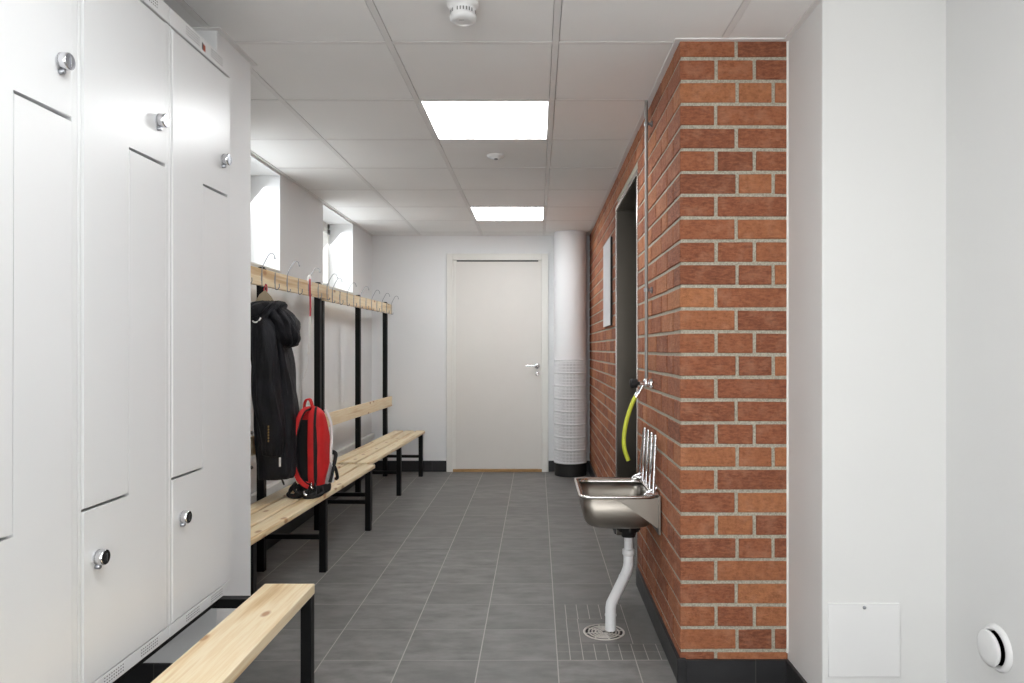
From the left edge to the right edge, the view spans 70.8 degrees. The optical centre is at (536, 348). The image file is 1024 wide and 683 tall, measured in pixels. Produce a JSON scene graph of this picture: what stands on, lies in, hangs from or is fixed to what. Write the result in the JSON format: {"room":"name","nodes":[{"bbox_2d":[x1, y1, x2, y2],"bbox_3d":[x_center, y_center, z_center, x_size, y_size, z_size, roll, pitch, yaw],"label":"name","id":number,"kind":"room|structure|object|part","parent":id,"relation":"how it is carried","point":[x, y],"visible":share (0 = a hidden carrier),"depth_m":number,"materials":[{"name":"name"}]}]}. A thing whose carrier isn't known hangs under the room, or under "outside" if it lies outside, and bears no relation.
{"room":"locker room","nodes":[
{"label":"locker room","id":0,"kind":"room"},
{"bbox_2d":[143,31,250,662],"bbox_3d":[-1.359,0.029,2.639,0.503,2.328,0.297,0,0,0],"label":"frame","id":1,"kind":"object","parent":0,"point":[240,68],"visible":0.03,"depth_m":2.68,"materials":[{"name":"white paint"}]},
{"bbox_2d":[118,663,172,682],"bbox_3d":[-1.353,1.139,2.633,0.514,0.108,0.308,0,0,0],"label":"pier","id":2,"kind":"object","parent":1,"relation":"attached to","point":[146,672],"visible":0.06,"depth_m":2.48,"materials":[{"name":"black tile"}]},
{"bbox_2d":[251,154,371,493],"bbox_3d":[-1.758,0.029,1.955,0.295,2.328,10.110,0,0,0],"label":"wall","id":3,"kind":"structure","parent":0,"point":[287,220],"depth_m":5.21,"materials":[{"name":"white paint"}]},
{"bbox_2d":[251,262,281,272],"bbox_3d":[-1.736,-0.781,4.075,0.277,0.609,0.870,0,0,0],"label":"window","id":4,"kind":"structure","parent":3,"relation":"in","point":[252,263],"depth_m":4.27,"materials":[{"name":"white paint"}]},
{"bbox_2d":[251,433,373,503],"bbox_3d":[-1.593,0.839,4.883,0.035,0.048,4.193,0,0,0],"label":"trim","id":5,"kind":"structure","parent":3,"relation":"attached to","point":[274,487],"depth_m":4.56,"materials":[{"name":"white paint"}]},
{"bbox_2d":[266,475,364,550],"bbox_3d":[-1.609,1.140,4.893,0.021,0.106,4.212,0,0,0],"label":"baseboard","id":6,"kind":"structure","parent":3,"relation":"attached to","point":[299,520],"depth_m":4.79,"materials":[{"name":"black tile"}]},
{"bbox_2d":[323,221,353,293],"bbox_3d":[-1.736,-0.781,5.854,0.277,0.609,0.873,0,0,0],"label":"window","id":7,"kind":"structure","parent":3,"relation":"in","point":[326,232],"depth_m":6.20,"materials":[{"name":"white paint"}]},
{"bbox_3d":[-1.712,-0.483,5.854,0.227,0.012,0.871,0,0,0],"label":"sill","id":8,"kind":"part","parent":7,"relation":"part of","materials":[{"name":"white paint"}]},
{"bbox_2d":[233,472,676,682],"bbox_3d":[-0.210,1.243,1.930,3.400,0.100,10.460,0,0,0],"label":"floor","id":9,"kind":"structure","parent":0,"point":[457,577],"depth_m":3.71,"materials":[{"name":"tile"}]},
{"bbox_2d":[113,584,314,682],"bbox_3d":[-1.116,0.983,1.737,0.768,0.420,1.274,0,0,0],"label":"bench","id":10,"kind":"object","parent":9,"relation":"on","point":[222,655],"visible":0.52,"depth_m":2.01,"materials":[{"name":"beige wood"}]},
{"bbox_2d":[0,0,76,682],"bbox_3d":[-1.291,-0.074,1.415,0.578,1.767,0.399,0,0,0],"label":"locker","id":11,"kind":"object","parent":10,"relation":"on","point":[38,38],"visible":1,"depth_m":1.49,"materials":[{"name":"white paint"}]},
{"bbox_3d":[-1.015,-0.614,1.550,0.026,0.046,0.037,0,0,0],"label":"lock knob","id":12,"kind":"part","parent":11,"relation":"part of","materials":[{"name":"silver metal"}]},
{"bbox_2d":[77,0,169,682],"bbox_3d":[-1.291,-0.074,1.816,0.578,1.767,0.399,0,0,0],"label":"locker","id":13,"kind":"object","parent":10,"relation":"on","point":[123,122],"visible":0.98,"depth_m":1.78,"materials":[{"name":"white metal"}]},
{"bbox_3d":[-1.015,0.490,1.678,0.026,0.046,0.037,0,0,0],"label":"lock knob","id":14,"kind":"part","parent":13,"relation":"part of","materials":[{"name":"silver metal"}]},
{"bbox_3d":[-1.036,-0.270,1.812,0.017,1.266,0.363,0,0,0],"label":"door","id":15,"kind":"part","parent":13,"relation":"part of","materials":[{"name":"white paint"}]},
{"bbox_3d":[-1.015,-0.614,1.951,0.026,0.046,0.037,0,0,0],"label":"lock knob","id":16,"kind":"part","parent":13,"relation":"part of","materials":[{"name":"silver metal"}]},
{"bbox_2d":[168,7,231,636],"bbox_3d":[-1.291,-0.074,2.217,0.578,1.767,0.399,0,0,0],"label":"locker","id":17,"kind":"object","parent":10,"relation":"on","point":[200,160],"visible":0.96,"depth_m":2.19,"materials":[{"name":"white metal"}]},
{"bbox_3d":[-1.015,0.490,2.079,0.026,0.046,0.037,0,0,0],"label":"lock knob","id":18,"kind":"part","parent":17,"relation":"part of","materials":[{"name":"silver metal"}]},
{"bbox_3d":[-1.036,-0.270,2.213,0.017,1.266,0.363,0,0,0],"label":"door","id":19,"kind":"part","parent":17,"relation":"part of","materials":[{"name":"white paint"}]},
{"bbox_3d":[-1.036,0.135,2.213,0.017,1.276,0.363,0,0,0],"label":"door","id":20,"kind":"part","parent":17,"relation":"part of","materials":[{"name":"white paint"}]},
{"bbox_3d":[-1.015,-0.614,2.352,0.026,0.046,0.037,0,0,0],"label":"lock knob","id":21,"kind":"part","parent":17,"relation":"part of","materials":[{"name":"silver metal"}]},
{"bbox_3d":[-0.750,1.000,2.350,0.035,0.387,0.035,0,0,0],"label":"leg","id":22,"kind":"part","parent":10,"relation":"part of","materials":[{"name":"black metal"}]},
{"bbox_2d":[251,253,374,595],"bbox_3d":[-1.312,0.345,3.872,0.379,1.696,1.930,0,0,2],"label":"bench","id":23,"kind":"object","parent":9,"relation":"on","point":[269,513],"visible":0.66,"depth_m":3.85,"materials":[{"name":"beige wood"}]},
{"bbox_3d":[-1.180,0.997,2.969,0.036,0.393,0.036,0,0,2],"label":"leg","id":24,"kind":"part","parent":23,"relation":"part of","materials":[{"name":"black metal"}]},
{"bbox_2d":[251,284,300,484],"bbox_3d":[-1.381,0.168,3.755,0.301,1.015,0.527,0,0,-9],"label":"jacket","id":25,"kind":"object","parent":23,"relation":"hanging from","point":[275,329],"visible":0.94,"depth_m":3.58,"materials":[{"name":"black fabric"}]},
{"bbox_2d":[251,300,300,347],"bbox_3d":[-1.378,-0.127,3.705,0.315,0.245,0.304,0,0,0],"label":"hood","id":26,"kind":"object","parent":25,"relation":"attached to","point":[281,328],"depth_m":3.62,"materials":[{"name":"black fabric"}]},
{"bbox_3d":[-1.449,-0.377,3.877,0.024,0.090,1.930,0,0,2],"label":"coat rail","id":27,"kind":"part","parent":23,"relation":"part of","materials":[{"name":"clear wood"}]},
{"bbox_2d":[302,275,311,380],"bbox_3d":[-1.422,-0.128,4.447,0.061,0.664,0.007,0,0,0],"label":"lanyard","id":28,"kind":"object","parent":23,"relation":"hanging from","point":[308,279],"visible":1,"depth_m":4.44,"materials":[{"name":"white fabric"}]},
{"bbox_2d":[286,398,338,498],"bbox_3d":[-1.194,0.515,3.830,0.204,0.512,0.292,0,0,9],"label":"backpack","id":29,"kind":"object","parent":23,"relation":"on","point":[314,475],"visible":1,"depth_m":3.77,"materials":[{"name":"red fabric"}]},
{"bbox_3d":[-1.205,0.301,3.796,0.055,0.084,0.034,0,0,9],"label":"grab handle","id":30,"kind":"part","parent":29,"relation":"part of","materials":[{"name":"red fabric"}]},
{"bbox_3d":[-1.195,0.745,3.853,0.156,0.053,0.151,0,0,9],"label":"panel","id":31,"kind":"part","parent":29,"relation":"part of","materials":[{"name":"black fabric"}]},
{"bbox_3d":[-1.145,0.997,3.858,0.036,0.393,0.036,0,0,2],"label":"leg","id":32,"kind":"part","parent":23,"relation":"part of","materials":[{"name":"black metal"}]},
{"bbox_3d":[-1.109,0.997,4.737,0.036,0.393,0.036,0,0,2],"label":"leg","id":33,"kind":"part","parent":23,"relation":"part of","materials":[{"name":"black metal"}]},
{"bbox_2d":[322,278,424,496],"bbox_3d":[-1.291,0.345,5.877,0.379,1.696,1.930,0,0,2],"label":"bench","id":34,"kind":"object","parent":9,"relation":"on","point":[377,449],"visible":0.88,"depth_m":5.86,"materials":[{"name":"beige wood"}]},
{"bbox_3d":[-1.428,-0.377,5.882,0.024,0.090,1.930,0,0,2],"label":"coat rail","id":35,"kind":"part","parent":34,"relation":"part of","materials":[{"name":"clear wood"}]},
{"bbox_3d":[-1.123,0.997,5.863,0.036,0.393,0.036,0,0,2],"label":"leg","id":36,"kind":"part","parent":34,"relation":"part of","materials":[{"name":"black metal"}]},
{"bbox_3d":[-1.088,0.997,6.742,0.036,0.393,0.036,0,0,2],"label":"leg","id":37,"kind":"part","parent":34,"relation":"part of","materials":[{"name":"black metal"}]},
{"bbox_2d":[554,230,586,476],"bbox_3d":[0.316,0.045,6.840,0.312,2.296,0.312,0,0,0],"label":"column","id":38,"kind":"structure","parent":9,"relation":"on","point":[570,246],"depth_m":6.71,"materials":[{"name":"white paint"}]},
{"bbox_2d":[554,359,586,463],"bbox_3d":[0.316,0.583,6.840,0.312,0.980,0.312,0,0,0],"label":"grille","id":39,"kind":"object","parent":38,"relation":"attached to","point":[570,375],"depth_m":6.71,"materials":[{"name":"white paint"}]},
{"bbox_2d":[554,605,666,659],"bbox_3d":[0.289,1.193,3.060,0.422,0.001,0.600,0,0,0],"label":"floor tiles","id":40,"kind":"structure","parent":9,"relation":"on","point":[645,644],"depth_m":2.98,"materials":[{"name":"tile"}]},
{"bbox_2d":[579,623,630,641],"bbox_3d":[0.282,1.191,3.030,0.200,0.004,0.200,0,0,0],"label":"floor drain","id":41,"kind":"object","parent":40,"relation":"on","point":[590,632],"visible":0.91,"depth_m":3.01,"materials":[{"name":"metal"}]},
{"bbox_2d":[372,236,589,471],"bbox_3d":[-0.210,0.029,7.070,3.400,2.328,0.120,0,0,0],"label":"wall","id":42,"kind":"structure","parent":0,"point":[412,269],"depth_m":7.01,"materials":[{"name":"white paint"}]},
{"bbox_2d":[372,461,588,471],"bbox_3d":[-0.549,1.140,7.010,2.122,0.106,0.021,0,0,0],"label":"baseboard","id":43,"kind":"structure","parent":42,"relation":"attached to","point":[407,466],"depth_m":7.00,"materials":[{"name":"black tile"}]},
{"bbox_2d":[446,254,547,471],"bbox_3d":[-0.384,0.134,6.978,0.988,2.118,0.104,0,0,0],"label":"door","id":44,"kind":"structure","parent":42,"relation":"in","point":[497,304],"depth_m":6.99,"materials":[{"name":"white paint"}]},
{"bbox_3d":[-0.038,0.166,6.959,0.131,0.052,0.066,0,0,0],"label":"handle","id":45,"kind":"part","parent":44,"relation":"part of","materials":[{"name":"silver metal"}]},
{"bbox_2d":[163,0,813,234],"bbox_3d":[-0.210,-1.164,2.000,3.400,0.122,10.820,0,0,0],"label":"ceiling","id":46,"kind":"structure","parent":0,"point":[338,87],"depth_m":3.02,"materials":[{"name":"white tile"}]},
{"bbox_2d":[447,0,478,25],"bbox_3d":[-0.236,-1.075,2.300,0.104,0.060,0.104,0,0,0],"label":"smoke detector","id":47,"kind":"object","parent":46,"relation":"attached to","point":[462,12],"visible":1,"depth_m":2.27,"materials":[{"name":"white plastic"}]},
{"bbox_2d":[420,101,548,138],"bbox_3d":[-0.233,-1.117,3.500,0.588,0.026,0.592,0,0,0],"label":"recessed light","id":48,"kind":"object","parent":46,"relation":"in","point":[448,119],"visible":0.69,"depth_m":3.48,"materials":[{"name":"white plastic"}]},
{"bbox_2d":[487,153,504,159],"bbox_3d":[-0.234,-1.091,4.110,0.100,0.027,0.100,0,0,0],"label":"ceiling sensor","id":49,"kind":"object","parent":46,"relation":"attached to","point":[494,156],"visible":1,"depth_m":4.08,"materials":[{"name":"white plastic"}]},
{"bbox_2d":[470,207,543,220],"bbox_3d":[-0.233,-1.117,5.900,0.588,0.026,0.592,0,0,0],"label":"recessed light","id":50,"kind":"object","parent":46,"relation":"in","point":[480,213],"visible":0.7,"depth_m":5.89,"materials":[{"name":"white plastic"}]},
{"bbox_2d":[590,41,787,658],"bbox_3d":[0.705,0.029,4.793,0.388,2.328,4.433,0,0,0],"label":"brick wall","id":51,"kind":"structure","parent":0,"point":[714,574],"depth_m":2.58,"materials":[{"name":"red brick"}]},
{"bbox_2d":[192,0,821,235],"bbox_3d":[-0.160,-1.103,4.630,2.900,0.005,4.760,0,0,0],"label":"trim","id":52,"kind":"structure","parent":51,"relation":"attached to","point":[815,3],"depth_m":2.78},
{"bbox_2d":[603,237,612,326],"bbox_3d":[0.504,-0.462,5.130,0.019,0.600,0.500,0,0,0],"label":"notice board","id":53,"kind":"object","parent":51,"relation":"attached to","point":[608,247],"visible":1,"depth_m":5.05,"materials":[{"name":"white paper"}]},
{"bbox_3d":[0.497,-0.462,5.130,0.003,0.600,0.500,0,0,0],"label":"panel","id":54,"kind":"part","parent":53,"relation":"part of","materials":[{"name":"white paper"}]},
{"bbox_2d":[574,427,660,631],"bbox_3d":[0.340,0.772,3.174,0.336,0.826,0.452,0,0,0],"label":"utility sink","id":55,"kind":"object","parent":51,"relation":"attached to","point":[627,505],"visible":1,"depth_m":3.03,"materials":[{"name":"silver metal"}]},
{"bbox_2d":[579,482,650,528],"bbox_3d":[0.340,0.688,3.174,0.298,0.139,0.414,0,0,0],"label":"basin","id":56,"kind":"object","parent":55,"relation":"in","point":[607,505],"depth_m":2.97,"materials":[{"name":"silver metal"}]},
{"bbox_3d":[0.502,0.683,3.174,0.009,0.159,0.452,0,0,0],"label":"wall plate","id":57,"kind":"part","parent":55,"relation":"part of","materials":[{"name":"silver metal"}]},
{"bbox_2d":[616,169,638,566],"bbox_3d":[0.613,0.141,4.141,0.214,2.105,0.995,0,0,0],"label":"door","id":58,"kind":"structure","parent":51,"relation":"in","point":[627,223],"depth_m":4.61,"materials":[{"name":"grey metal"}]},
{"bbox_2d":[622,100,652,460],"bbox_3d":[0.445,-0.304,3.196,0.143,1.599,0.052,0,0,0],"label":"water tap","id":59,"kind":"object","parent":51,"relation":"attached to","point":[633,383],"visible":1,"depth_m":3.19,"materials":[{"name":"polished chrome"},{"name":"yellow-green rubber"},{"name":"black rubber"}]},
{"bbox_3d":[0.434,0.153,3.200,0.043,0.042,0.042,0,0,0],"label":"black knob","id":60,"kind":"part","parent":59,"relation":"part of","materials":[{"name":"plastic"}]},
{"bbox_2d":[589,461,806,682],"bbox_3d":[0.900,1.143,1.955,0.799,0.100,10.110,0,0,0],"label":"baseboard","id":61,"kind":"structure","parent":51,"relation":"attached to","point":[715,670],"depth_m":2.57,"materials":[{"name":"black tile"}]},
{"bbox_2d":[786,41,787,652],"bbox_3d":[0.898,-0.009,2.586,0.010,2.193,0.024,0,0,0],"label":"trim","id":62,"kind":"structure","parent":51,"relation":"attached to","point":[786,41],"depth_m":2.58,"materials":[{"name":"white paint"}]},
{"bbox_2d":[788,0,945,682],"bbox_3d":[1.194,0.029,2.429,0.591,2.328,0.318,0,0,0],"label":"wall","id":63,"kind":"structure","parent":0,"point":[867,78],"depth_m":2.27,"materials":[{"name":"grey paint"}]},
{"bbox_2d":[828,603,899,676],"bbox_3d":[1.029,0.916,2.266,0.226,0.232,0.012,0,0,0],"label":"access panel","id":64,"kind":"object","parent":63,"relation":"attached to","point":[864,638],"visible":1,"depth_m":2.26,"materials":[{"name":"white plastic"}]},
{"bbox_2d":[946,0,1023,682],"bbox_3d":[1.390,0.029,-0.415,0.200,2.328,5.370,0,0,0],"label":"wall","id":65,"kind":"structure","parent":0,"point":[985,38],"depth_m":2.08,"materials":[{"name":"grey paint"}]},
{"bbox_2d":[977,624,1012,672],"bbox_3d":[1.272,0.837,2.015,0.035,0.128,0.128,0,0,0],"label":"valve","id":66,"kind":"object","parent":65,"relation":"attached to","point":[994,646],"visible":1,"depth_m":1.99,"materials":[{"name":"white plastic"}]}
]}

